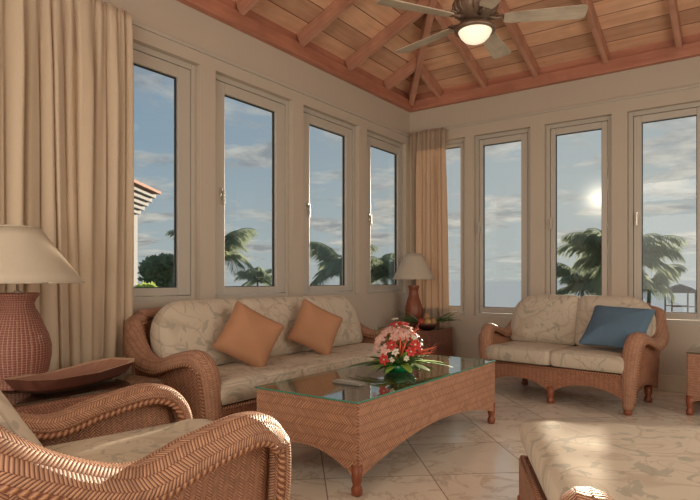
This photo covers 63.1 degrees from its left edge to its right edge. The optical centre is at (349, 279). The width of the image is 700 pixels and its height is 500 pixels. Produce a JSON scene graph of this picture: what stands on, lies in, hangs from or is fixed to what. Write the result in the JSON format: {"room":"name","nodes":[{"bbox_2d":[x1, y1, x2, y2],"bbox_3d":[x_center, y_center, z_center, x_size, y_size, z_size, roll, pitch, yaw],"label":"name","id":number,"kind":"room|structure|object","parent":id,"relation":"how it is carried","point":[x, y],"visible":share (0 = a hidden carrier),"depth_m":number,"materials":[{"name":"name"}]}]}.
{"room":"sunroom","nodes":[
{"label":"sunroom","id":0,"kind":"room"},
{"bbox_2d":[96,0,409,329],"bbox_3d":[-2.059,-0.675,3.515,0.160,3.550,9.500,0,0,36],"label":"wall","id":1,"kind":"structure","parent":0,"point":[173,18],"depth_m":5.37,"materials":[{"name":"beige paint"}]},
{"bbox_2d":[0,0,133,373],"bbox_3d":[-2.019,-0.388,3.299,0.119,2.956,1.689,0,0,36],"label":"curtain","id":2,"kind":"object","parent":1,"relation":"hanging from","point":[67,72],"visible":0.73,"depth_m":3.63,"materials":[{"name":"beige fabric"}]},
{"bbox_2d":[133,42,195,303],"bbox_3d":[-1.542,-0.779,4.228,0.150,1.899,0.958,0,0,36],"label":"window","id":3,"kind":"structure","parent":1,"relation":"in","point":[183,73],"depth_m":4.49,"materials":[{"name":"white paint"}]},
{"bbox_2d":[216,74,290,299],"bbox_3d":[-0.890,-0.779,5.138,0.150,1.899,0.958,0,0,36],"label":"window","id":4,"kind":"structure","parent":1,"relation":"in","point":[225,87],"depth_m":5.31,"materials":[{"name":"white paint"}]},
{"bbox_2d":[132,20,410,137],"bbox_3d":[-1.985,-1.837,3.462,0.022,0.025,9.500,0,0,36],"label":"trim","id":5,"kind":"structure","parent":1,"relation":"attached to","point":[134,23],"depth_m":5.01,"materials":[{"name":"white paint"}]},
{"bbox_2d":[304,107,358,295],"bbox_3d":[-0.238,-0.779,6.049,0.150,1.899,0.958,0,0,36],"label":"window","id":6,"kind":"structure","parent":1,"relation":"in","point":[312,118],"depth_m":6.29,"materials":[{"name":"white paint"}]},
{"bbox_2d":[367,131,405,294],"bbox_3d":[0.393,-0.779,6.931,0.150,1.899,0.888,0,0,36],"label":"window","id":7,"kind":"structure","parent":1,"relation":"in","point":[373,140],"depth_m":7.13,"materials":[{"name":"white paint"}]},
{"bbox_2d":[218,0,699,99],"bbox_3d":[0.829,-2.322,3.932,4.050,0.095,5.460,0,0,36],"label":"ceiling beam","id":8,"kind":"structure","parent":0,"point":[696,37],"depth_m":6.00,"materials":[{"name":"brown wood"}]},
{"bbox_2d":[233,0,699,93],"bbox_3d":[0.829,-2.800,3.932,4.050,0.900,5.460,0,0,36],"label":"ceiling","id":9,"kind":"structure","parent":0,"point":[625,24],"depth_m":5.73,"materials":[{"name":"brown wood"}]},
{"bbox_2d":[236,0,259,15],"bbox_3d":[-0.225,-2.673,4.335,1.802,0.848,0.055,0,0,36],"label":"ceiling beam","id":10,"kind":"structure","parent":9,"relation":"attached to","point":[243,6],"depth_m":4.79,"materials":[{"name":"brown wood"}]},
{"bbox_2d":[297,0,356,46],"bbox_3d":[0.169,-2.639,5.022,1.642,0.781,0.055,0,0,36],"label":"ceiling beam","id":11,"kind":"structure","parent":9,"relation":"attached to","point":[333,11],"depth_m":5.29,"materials":[{"name":"brown wood"}]},
{"bbox_2d":[345,0,428,70],"bbox_3d":[0.390,-2.517,5.830,1.061,0.536,0.055,0,0,36],"label":"ceiling beam","id":12,"kind":"structure","parent":9,"relation":"attached to","point":[406,19],"depth_m":5.83,"materials":[{"name":"brown wood"}]},
{"bbox_2d":[383,57,415,89],"bbox_3d":[0.607,-2.397,6.623,0.490,0.296,0.055,0,0,36],"label":"ceiling beam","id":13,"kind":"structure","parent":9,"relation":"attached to","point":[408,68],"depth_m":6.61,"materials":[{"name":"brown wood"}]},
{"bbox_2d":[408,0,437,105],"bbox_3d":[0.799,-2.701,5.593,0.070,0.989,3.391,0,0,-1],"label":"ceiling beam","id":14,"kind":"structure","parent":9,"relation":"attached to","point":[428,19],"depth_m":6.27,"materials":[{"name":"brown wood"}]},
{"bbox_2d":[376,0,587,58],"bbox_3d":[0.898,-2.388,4.099,1.433,1.415,1.411,0,0,36],"label":"ceiling fan","id":15,"kind":"object","parent":14,"relation":"hanging from","point":[475,27],"visible":1,"depth_m":3.97,"materials":[{"name":"beige wood"}]},
{"bbox_2d":[420,64,441,97],"bbox_3d":[0.947,-2.384,6.803,0.055,0.286,0.590,0,0,36],"label":"ceiling beam","id":16,"kind":"structure","parent":9,"relation":"attached to","point":[429,80],"depth_m":6.81,"materials":[{"name":"brown wood"}]},
{"bbox_2d":[434,1,487,88],"bbox_3d":[1.195,-2.508,6.136,0.055,0.534,1.386,0,0,36],"label":"ceiling beam","id":17,"kind":"structure","parent":9,"relation":"attached to","point":[460,46],"depth_m":6.17,"materials":[{"name":"brown wood"}]},
{"bbox_2d":[498,0,539,77],"bbox_3d":[1.447,-2.634,5.458,0.055,0.786,2.195,0,0,36],"label":"ceiling beam","id":18,"kind":"structure","parent":9,"relation":"attached to","point":[514,30],"depth_m":5.87,"materials":[{"name":"brown wood"}]},
{"bbox_2d":[581,0,608,63],"bbox_3d":[2.013,-2.645,5.011,0.055,0.807,2.262,0,0,36],"label":"ceiling beam","id":19,"kind":"structure","parent":9,"relation":"attached to","point":[591,15],"depth_m":5.52,"materials":[{"name":"brown wood"}]},
{"bbox_2d":[667,0,682,48],"bbox_3d":[2.809,-2.506,4.989,0.055,0.530,1.372,0,0,36],"label":"ceiling beam","id":20,"kind":"structure","parent":9,"relation":"attached to","point":[672,4],"depth_m":5.23,"materials":[{"name":"brown wood"}]},
{"bbox_2d":[289,376,699,499],"bbox_3d":[0.039,1.160,2.013,5.320,0.120,9.820,0,0,36],"label":"floor","id":21,"kind":"structure","parent":0,"point":[458,456],"depth_m":3.66,"materials":[{"name":"tile"}]},
{"bbox_2d":[1,373,163,413],"bbox_3d":[-1.605,0.836,3.083,0.692,0.529,0.935,0,0,36],"label":"side table","id":22,"kind":"object","parent":21,"relation":"on","point":[28,403],"visible":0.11,"depth_m":2.84,"materials":[{"name":"red wicker"}]},
{"bbox_2d":[0,225,84,390],"bbox_3d":[-1.767,0.143,3.030,0.651,0.854,0.651,0,0,36],"label":"table lamp","id":23,"kind":"object","parent":22,"relation":"on","point":[27,255],"visible":0.94,"depth_m":2.92,"materials":[{"name":"wicker"}]},
{"bbox_2d":[4,357,134,393],"bbox_3d":[-1.479,0.521,3.088,0.284,0.096,0.797,0,0,14],"label":"wooden tray","id":24,"kind":"object","parent":22,"relation":"on","point":[96,371],"visible":1,"depth_m":3.02,"materials":[{"name":"red wood"}]},
{"bbox_2d":[0,383,291,499],"bbox_3d":[-0.845,0.640,1.853,1.171,0.921,0.972,0,0,-44],"label":"armchair","id":25,"kind":"object","parent":21,"relation":"on","point":[142,441],"visible":1,"depth_m":1.78,"materials":[{"name":"wicker"}]},
{"bbox_2d":[0,390,42,446],"bbox_3d":[-1.077,0.429,1.629,0.676,0.524,0.205,0,28,46],"label":"cushion","id":26,"kind":"object","parent":25,"relation":"on","point":[10,419],"depth_m":1.45,"materials":[{"name":"beige fabric"}]},
{"bbox_2d":[44,419,210,462],"bbox_3d":[-0.699,0.659,1.994,0.764,0.176,0.626,0,0,-44],"label":"seat cushion","id":27,"kind":"object","parent":25,"relation":"on","point":[136,442],"depth_m":2.04,"materials":[{"name":"beige fabric"}]},
{"bbox_2d":[123,295,416,420],"bbox_3d":[-0.474,0.623,4.681,0.964,0.955,2.705,0,0,36],"label":"sofa","id":28,"kind":"object","parent":21,"relation":"on","point":[173,342],"visible":0.59,"depth_m":3.96,"materials":[{"name":"fabric"}]},
{"bbox_2d":[151,299,241,365],"bbox_3d":[-1.090,0.393,4.158,0.206,0.502,0.799,-16,-9,35],"label":"cushion","id":29,"kind":"object","parent":28,"relation":"on","point":[182,325],"depth_m":4.00,"materials":[{"name":"beige fabric"}]},
{"bbox_2d":[213,301,283,366],"bbox_3d":[-0.729,0.410,4.146,0.524,0.506,0.218,0,0,-16],"label":"throw pillow","id":30,"kind":"object","parent":28,"relation":"on","point":[248,336],"visible":0.98,"depth_m":4.08,"materials":[{"name":"orange fabric"}]},
{"bbox_2d":[218,362,302,403],"bbox_3d":[-0.812,0.699,3.935,0.646,0.178,0.819,0,0,36],"label":"seat cushion","id":31,"kind":"object","parent":28,"relation":"on","point":[237,381],"depth_m":3.72,"materials":[{"name":"beige fabric"}]},
{"bbox_2d":[238,296,309,356],"bbox_3d":[-0.632,0.392,4.793,0.197,0.502,0.799,-16,-9,35],"label":"cushion","id":32,"kind":"object","parent":28,"relation":"on","point":[282,310],"depth_m":4.75,"materials":[{"name":"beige fabric"}]},
{"bbox_2d":[288,299,342,354],"bbox_3d":[-0.284,0.405,4.789,0.497,0.488,0.204,0,0,-14],"label":"throw pillow","id":33,"kind":"object","parent":28,"relation":"on","point":[315,328],"visible":0.96,"depth_m":4.72,"materials":[{"name":"orange fabric"}]},
{"bbox_2d":[266,351,365,375],"bbox_3d":[-0.345,0.698,4.588,0.646,0.178,0.819,0,0,36],"label":"seat cushion","id":34,"kind":"object","parent":28,"relation":"on","point":[309,362],"depth_m":4.44,"materials":[{"name":"beige fabric"}]},
{"bbox_2d":[303,295,361,350],"bbox_3d":[-0.179,0.393,5.433,0.202,0.502,0.799,-16,-9,35],"label":"cushion","id":35,"kind":"object","parent":28,"relation":"on","point":[349,332],"depth_m":5.44,"materials":[{"name":"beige fabric"}]},
{"bbox_2d":[331,343,381,361],"bbox_3d":[0.123,0.697,5.241,0.646,0.178,0.819,0,0,36],"label":"seat cushion","id":36,"kind":"object","parent":28,"relation":"on","point":[365,350],"depth_m":5.04,"materials":[{"name":"beige fabric"}]},
{"bbox_2d":[255,354,495,496],"bbox_3d":[0.284,0.858,3.837,0.736,0.484,1.860,0,0,36],"label":"coffee table","id":37,"kind":"object","parent":21,"relation":"on","point":[356,426],"visible":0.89,"depth_m":3.24,"materials":[{"name":"wicker"}]},
{"bbox_2d":[332,379,364,385],"bbox_3d":[-0.010,0.605,3.371,0.210,0.020,0.052,0,0,39],"label":"remote control","id":38,"kind":"object","parent":37,"relation":"on","point":[340,381],"visible":1,"depth_m":3.35,"materials":[{"name":"plastic"}]},
{"bbox_2d":[384,363,415,372],"bbox_3d":[0.332,0.585,3.814,0.220,0.060,0.220,0,0,36],"label":"glass bowl","id":39,"kind":"object","parent":37,"relation":"on","point":[398,368],"depth_m":3.72,"materials":[{"name":"green glass"}]},
{"bbox_2d":[348,318,453,372],"bbox_3d":[0.364,0.435,3.855,0.577,0.361,0.584,0,0,38],"label":"flower arrangement","id":40,"kind":"object","parent":37,"relation":"on","point":[402,355],"visible":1,"depth_m":3.73,"materials":[{"name":"multicoloured plant"}]},
{"bbox_2d":[380,326,452,356],"bbox_3d":[0.785,0.826,6.706,0.662,0.549,0.610,0,0,36],"label":"side table","id":41,"kind":"object","parent":21,"relation":"on","point":[440,336],"visible":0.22,"depth_m":6.47,"materials":[{"name":"red wicker"}]},
{"bbox_2d":[392,253,434,326],"bbox_3d":[0.759,0.118,6.798,0.511,0.866,0.511,0,0,36],"label":"table lamp","id":42,"kind":"object","parent":41,"relation":"on","point":[413,266],"visible":0.96,"depth_m":6.70,"materials":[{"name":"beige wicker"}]},
{"bbox_2d":[414,323,439,327],"bbox_3d":[0.881,0.521,6.539,0.300,0.058,0.298,0,0,36],"label":"fruit bowl","id":43,"kind":"object","parent":41,"relation":"on","point":[437,324],"visible":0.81,"depth_m":6.43,"materials":[{"name":"red wood"}]},
{"bbox_2d":[423,313,430,319],"bbox_3d":[0.881,0.421,6.524,0.084,0.099,0.084,0,0,36],"label":"pear","id":44,"kind":"object","parent":43,"relation":"in","point":[426,315],"visible":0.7,"depth_m":6.49,"materials":[{"name":"yellow food"}]},
{"bbox_2d":[424,319,430,323],"bbox_3d":[0.881,0.472,6.459,0.084,0.089,0.084,0,0,36],"label":"fruit","id":45,"kind":"object","parent":43,"relation":"in","point":[427,321],"visible":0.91,"depth_m":6.43,"materials":[{"name":"yellow food"}]},
{"bbox_2d":[396,309,462,322],"bbox_3d":[0.895,0.413,6.472,0.761,0.155,0.246,0,0,4],"label":"leafy sprig","id":46,"kind":"object","parent":43,"relation":"in","point":[411,319],"visible":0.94,"depth_m":6.50,"materials":[{"name":"green plant"}]},
{"bbox_2d":[430,318,436,323],"bbox_3d":[0.951,0.477,6.499,0.084,0.099,0.084,0,0,36],"label":"pear","id":47,"kind":"object","parent":43,"relation":"in","point":[433,320],"visible":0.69,"depth_m":6.47,"materials":[{"name":"yellow food"}]},
{"bbox_2d":[478,294,668,415],"bbox_3d":[2.074,0.624,5.370,1.577,0.952,0.893,0,0,45],"label":"loveseat","id":48,"kind":"object","parent":21,"relation":"on","point":[540,344],"visible":0.89,"depth_m":5.15,"materials":[{"name":"fabric"}]},
{"bbox_2d":[486,341,573,365],"bbox_3d":[1.739,0.699,5.498,0.671,0.174,0.601,0,0,45],"label":"seat cushion","id":49,"kind":"object","parent":48,"relation":"on","point":[505,353],"depth_m":5.34,"materials":[{"name":"beige fabric"}]},
{"bbox_2d":[511,294,579,345],"bbox_3d":[1.962,0.393,5.740,0.696,0.499,0.204,0,-13,45],"label":"cushion","id":50,"kind":"object","parent":48,"relation":"on","point":[548,319],"depth_m":5.63,"materials":[{"name":"beige fabric"}]},
{"bbox_2d":[550,346,623,373],"bbox_3d":[2.203,0.696,5.036,0.671,0.177,0.601,0,0,45],"label":"seat cushion","id":51,"kind":"object","parent":48,"relation":"on","point":[568,359],"depth_m":4.88,"materials":[{"name":"beige fabric"}]},
{"bbox_2d":[575,295,655,348],"bbox_3d":[2.448,0.394,5.264,0.696,0.499,0.203,0,-13,45],"label":"cushion","id":52,"kind":"object","parent":48,"relation":"on","point":[584,305],"depth_m":5.33,"materials":[{"name":"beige fabric"}]},
{"bbox_2d":[579,305,655,347],"bbox_3d":[2.341,0.413,4.996,0.526,0.363,0.402,0,0,41],"label":"throw pillow","id":53,"kind":"object","parent":48,"relation":"on","point":[610,326],"visible":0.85,"depth_m":4.93,"materials":[{"name":"blue fabric"}]},
{"bbox_2d":[517,419,699,499],"bbox_3d":[0.953,0.639,1.392,1.076,0.922,2.281,0,0,10],"label":"chaise longue","id":54,"kind":"object","parent":21,"relation":"on","point":[564,459],"visible":1,"depth_m":1.93,"materials":[{"name":"fabric"}]},
{"bbox_2d":[686,345,699,415],"bbox_3d":[3.181,0.843,4.714,0.647,0.514,0.660,0,0,36],"label":"side table","id":55,"kind":"object","parent":21,"relation":"on","point":[693,353],"visible":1,"depth_m":4.61,"materials":[{"name":"wicker"}]},
{"bbox_2d":[410,56,699,376],"bbox_3d":[2.786,-0.675,5.987,5.160,3.550,0.160,0,0,36],"label":"wall","id":56,"kind":"structure","parent":0,"point":[684,72],"depth_m":6.35,"materials":[{"name":"beige paint"}]},
{"bbox_2d":[411,127,448,325],"bbox_3d":[0.978,-0.385,7.040,0.521,2.950,0.097,0,0,36],"label":"curtain","id":57,"kind":"object","parent":56,"relation":"hanging from","point":[428,148],"visible":0.66,"depth_m":7.01,"materials":[{"name":"fabric"}]},
{"bbox_2d":[445,138,464,315],"bbox_3d":[1.149,-0.644,7.153,0.698,2.169,0.150,0,0,36],"label":"window","id":58,"kind":"structure","parent":56,"relation":"in","point":[458,143],"depth_m":6.97,"materials":[{"name":"white paint"}]},
{"bbox_2d":[474,128,529,317],"bbox_3d":[1.799,-0.644,6.688,0.678,2.169,0.150,0,0,36],"label":"window","id":59,"kind":"structure","parent":56,"relation":"in","point":[523,135],"depth_m":6.75,"materials":[{"name":"white paint"}]},
{"bbox_2d":[421,84,699,131],"bbox_3d":[2.807,-1.867,5.860,4.978,0.025,0.022,0,0,36],"label":"trim","id":60,"kind":"structure","parent":56,"relation":"attached to","point":[696,85],"depth_m":6.10,"materials":[{"name":"white paint"}]},
{"bbox_2d":[546,115,611,295],"bbox_3d":[2.486,-0.644,6.196,0.688,2.169,0.150,0,0,36],"label":"window","id":61,"kind":"structure","parent":56,"relation":"in","point":[604,123],"depth_m":6.23,"materials":[{"name":"white paint"}]},
{"bbox_2d":[641,374,685,392],"bbox_3d":[2.806,1.020,5.863,4.982,0.160,0.018,0,0,36],"label":"baseboard","id":62,"kind":"structure","parent":56,"relation":"attached to","point":[669,383],"depth_m":5.60,"materials":[{"name":"beige wood"}]},
{"bbox_2d":[628,102,699,325],"bbox_3d":[3.185,-0.644,5.695,0.728,2.169,0.150,0,0,36],"label":"window","id":63,"kind":"structure","parent":56,"relation":"in","point":[636,120],"depth_m":5.83,"materials":[{"name":"white paint"}]},
{"bbox_3d":[-2.943,4.050,12.450,56.000,0.900,64.000,0,0,36],"label":"ground","id":64,"kind":"structure","parent":0,"visible":0},
{"bbox_2d":[134,282,156,296],"bbox_3d":[-4.202,1.812,10.992,1.124,3.595,1.172,0,0,36],"label":"shrub","id":65,"kind":"object","parent":64,"relation":"on","point":[152,284],"visible":0.02,"depth_m":10.91,"materials":[{"name":"green plant"}]},
{"bbox_2d":[134,179,160,284],"bbox_3d":[-11.052,-0.290,25.076,4.220,7.780,3.850,0,0,0],"label":"house","id":66,"kind":"object","parent":64,"relation":"on","point":[144,194],"visible":0.17,"depth_m":26.48,"materials":[{"name":"paint"}]},
{"bbox_2d":[134,252,173,286],"bbox_3d":[-5.964,1.393,16.994,2.810,4.430,2.515,0,0,36],"label":"tree","id":67,"kind":"object","parent":64,"relation":"on","point":[159,269],"visible":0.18,"depth_m":16.29,"materials":[{"name":"green plant"}]},
{"bbox_2d":[153,274,175,295],"bbox_3d":[-4.696,1.597,14.982,1.654,4.023,1.847,0,0,36],"label":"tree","id":68,"kind":"object","parent":64,"relation":"on","point":[171,284],"visible":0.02,"depth_m":14.88,"materials":[{"name":"green plant"}]},
{"bbox_2d":[165,228,257,279],"bbox_3d":[-4.476,0.843,19.004,3.102,5.540,3.418,0,0,-44],"label":"palm tree","id":69,"kind":"object","parent":64,"relation":"on","point":[234,240],"visible":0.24,"depth_m":18.74,"materials":[{"name":"green plant"}]},
{"bbox_2d":[309,242,381,284],"bbox_3d":[-0.500,0.932,26.073,3.490,5.364,3.962,0,0,-29],"label":"palm tree","id":70,"kind":"object","parent":64,"relation":"on","point":[331,265],"visible":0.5,"depth_m":25.44,"materials":[{"name":"green plant"}]},
{"bbox_2d":[371,253,393,284],"bbox_3d":[2.152,0.958,34.078,4.625,5.313,4.001,0,0,-14],"label":"palm tree","id":71,"kind":"object","parent":64,"relation":"on","point":[384,271],"visible":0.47,"depth_m":33.37,"materials":[{"name":"green plant"}]},
{"bbox_2d":[557,262,601,296],"bbox_3d":[15.219,1.105,37.042,5.211,5.027,5.222,0,0,-40],"label":"palm tree","id":72,"kind":"object","parent":64,"relation":"on","point":[574,281],"visible":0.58,"depth_m":36.11,"materials":[{"name":"green plant"}]},
{"bbox_2d":[557,228,688,301],"bbox_3d":[12.835,0.573,27.003,5.100,6.081,6.032,0,0,-32],"label":"palm tree","id":73,"kind":"object","parent":64,"relation":"on","point":[590,246],"visible":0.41,"depth_m":26.31,"materials":[{"name":"green plant"}]},
{"bbox_2d":[643,264,686,304],"bbox_3d":[18.008,1.258,33.894,3.722,4.721,4.305,0,0,-8],"label":"palm tree","id":74,"kind":"object","parent":64,"relation":"on","point":[658,283],"visible":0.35,"depth_m":33.18,"materials":[{"name":"green plant"}]},
{"label":"outside","id":75,"kind":"structure","parent":0,"visible":0},
{"bbox_3d":[12.413,4.100,23.593,120.000,0.800,100.000,0,0,36],"label":"sand","id":76,"kind":"object","parent":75,"visible":0},
{"bbox_2d":[234,267,271,293],"bbox_3d":[-9.864,1.466,59.927,5.259,5.695,4.638,0,0,-39],"label":"palm tree","id":77,"kind":"object","parent":76,"relation":"on","point":[261,276],"visible":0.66,"depth_m":59.52,"materials":[{"name":"green plant"}]},
{"bbox_2d":[664,284,695,312],"bbox_3d":[34.735,2.050,60.000,3.603,3.300,3.603,0,0,35],"label":"hut","id":78,"kind":"object","parent":76,"relation":"on","point":[679,288],"visible":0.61,"depth_m":59.09,"materials":[{"name":"grey wood"}]},
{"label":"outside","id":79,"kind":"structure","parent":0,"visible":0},
{"bbox_2d":[138,280,695,312],"bbox_3d":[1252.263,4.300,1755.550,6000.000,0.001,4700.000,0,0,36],"label":"sea","id":80,"kind":"structure","parent":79,"point":[497,293],"depth_m":169.03,"materials":[{"name":"liquid"}]},
{"bbox_3d":[0.039,-2.200,2.013,5.000,0.100,9.500,0,0,36],"label":"ceiling","id":81,"kind":"structure","parent":0,"visible":0},
{"bbox_2d":[177,0,699,112],"bbox_3d":[0.829,-2.212,3.932,4.050,0.125,5.460,0,0,36],"label":"crown molding","id":82,"kind":"structure","parent":81,"relation":"attached to","point":[215,9],"depth_m":5.85,"materials":[{"name":"brown wood"}]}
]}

